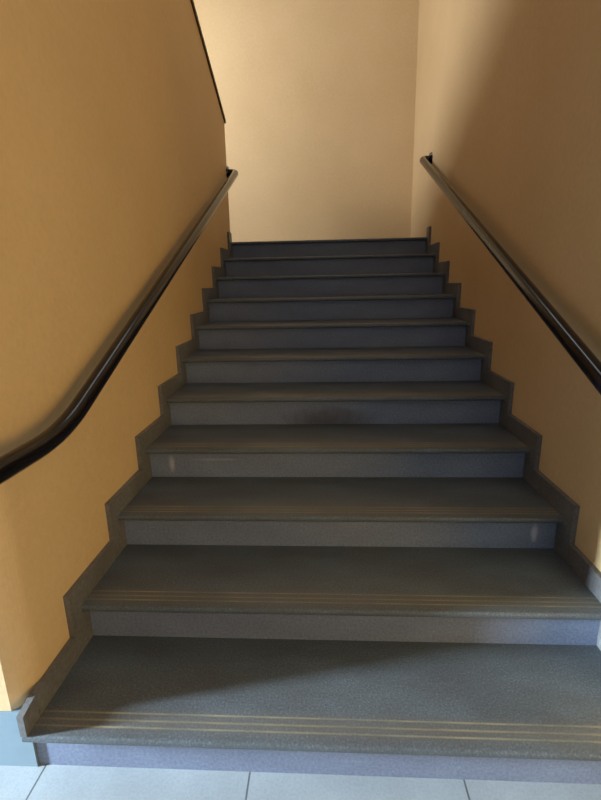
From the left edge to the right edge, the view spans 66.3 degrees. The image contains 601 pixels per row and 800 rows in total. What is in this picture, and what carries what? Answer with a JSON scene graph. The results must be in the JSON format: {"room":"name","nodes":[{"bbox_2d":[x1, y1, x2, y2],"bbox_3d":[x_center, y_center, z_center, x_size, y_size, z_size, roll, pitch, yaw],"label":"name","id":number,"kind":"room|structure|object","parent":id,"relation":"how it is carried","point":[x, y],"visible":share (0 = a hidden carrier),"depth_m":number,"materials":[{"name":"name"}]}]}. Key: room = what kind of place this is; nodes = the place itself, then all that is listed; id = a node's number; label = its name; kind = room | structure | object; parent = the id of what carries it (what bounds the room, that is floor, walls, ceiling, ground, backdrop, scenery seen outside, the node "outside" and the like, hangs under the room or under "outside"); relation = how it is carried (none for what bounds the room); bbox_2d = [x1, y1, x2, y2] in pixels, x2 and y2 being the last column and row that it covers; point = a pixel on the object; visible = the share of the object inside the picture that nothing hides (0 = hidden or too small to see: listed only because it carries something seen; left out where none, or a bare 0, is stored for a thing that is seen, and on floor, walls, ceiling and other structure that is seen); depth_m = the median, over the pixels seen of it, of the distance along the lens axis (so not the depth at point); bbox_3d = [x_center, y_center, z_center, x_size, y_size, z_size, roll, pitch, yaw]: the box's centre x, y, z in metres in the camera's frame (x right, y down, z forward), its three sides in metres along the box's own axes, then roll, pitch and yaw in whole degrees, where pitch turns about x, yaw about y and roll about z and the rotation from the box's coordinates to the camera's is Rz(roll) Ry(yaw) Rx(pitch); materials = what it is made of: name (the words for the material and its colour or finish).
{"room":"stairwell","nodes":[
{"label":"stairwell","id":0,"kind":"room"},
{"bbox_2d":[0,0,229,710],"bbox_3d":[-0.775,-1.348,2.371,0.150,4.075,3.262,0,14,3],"label":"wall","id":1,"kind":"structure","parent":0,"point":[113,147],"depth_m":1.55,"materials":[{"name":"paint"}]},
{"bbox_2d":[0,166,237,484],"bbox_3d":[-0.643,-0.886,2.433,0.104,1.390,3.480,0,14,3],"label":"handrail","id":2,"kind":"object","parent":1,"relation":"attached to","point":[25,455],"visible":1,"depth_m":1.50,"materials":[{"name":"black paint"}]},
{"bbox_2d":[16,232,232,736],"bbox_3d":[-0.671,-0.274,2.600,0.018,1.578,3.256,0,14,3],"label":"baseboard","id":3,"kind":"structure","parent":1,"relation":"attached to","point":[79,623],"depth_m":1.72,"materials":[{"name":"stone"}]},
{"bbox_2d":[190,0,225,123],"bbox_3d":[-0.803,-2.642,2.035,0.174,1.567,3.292,0,14,3],"label":"trim","id":4,"kind":"structure","parent":1,"relation":"attached to","point":[192,1],"depth_m":3.23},
{"bbox_2d":[0,764,600,799],"bbox_3d":[-0.121,1.060,1.337,8.400,0.100,8.200,0,14,3],"label":"floor","id":5,"kind":"structure","parent":0,"point":[42,782],"depth_m":1.23,"materials":[{"name":"tile"}]},
{"bbox_2d":[22,237,600,783],"bbox_3d":[0.193,-0.276,2.996,1.698,1.650,4.108,0,14,3],"label":"staircase","id":6,"kind":"structure","parent":5,"relation":"on","point":[339,557],"depth_m":1.64,"materials":[{"name":"stone"}]},
{"bbox_2d":[193,0,418,241],"bbox_3d":[-0.633,-2.714,4.613,3.487,5.600,0.150,0,14,3],"label":"wall","id":7,"kind":"structure","parent":0,"point":[318,97],"depth_m":4.47,"materials":[{"name":"paint"}]},
{"bbox_2d":[410,0,600,571],"bbox_3d":[1.083,-2.222,2.558,0.150,5.600,4.200,0,14,3],"label":"wall","id":8,"kind":"structure","parent":0,"point":[508,100],"depth_m":1.98,"materials":[{"name":"paint"}]},
{"bbox_2d":[420,152,600,394],"bbox_3d":[0.961,-0.960,2.440,0.104,1.404,3.210,0,14,3],"label":"handrail","id":9,"kind":"object","parent":8,"relation":"attached to","point":[589,364],"visible":1,"depth_m":1.78,"materials":[{"name":"black paint"}]},
{"bbox_2d":[425,226,600,650],"bbox_3d":[1.011,-0.287,2.511,0.018,1.578,3.256,0,14,3],"label":"baseboard","id":10,"kind":"structure","parent":8,"relation":"attached to","point":[564,544],"depth_m":1.96,"materials":[{"name":"stone"}]},
{"bbox_3d":[-2.626,-0.451,1.194,3.435,3.000,0.150,0,14,3],"label":"wall","id":11,"kind":"structure","parent":0,"visible":0},
{"bbox_2d":[0,705,39,766],"bbox_3d":[-2.529,0.941,1.417,3.585,0.190,0.104,0,14,3],"label":"baseboard","id":12,"kind":"structure","parent":11,"relation":"attached to","point":[13,752],"depth_m":1.28,"materials":[{"name":"tile"}]}
]}

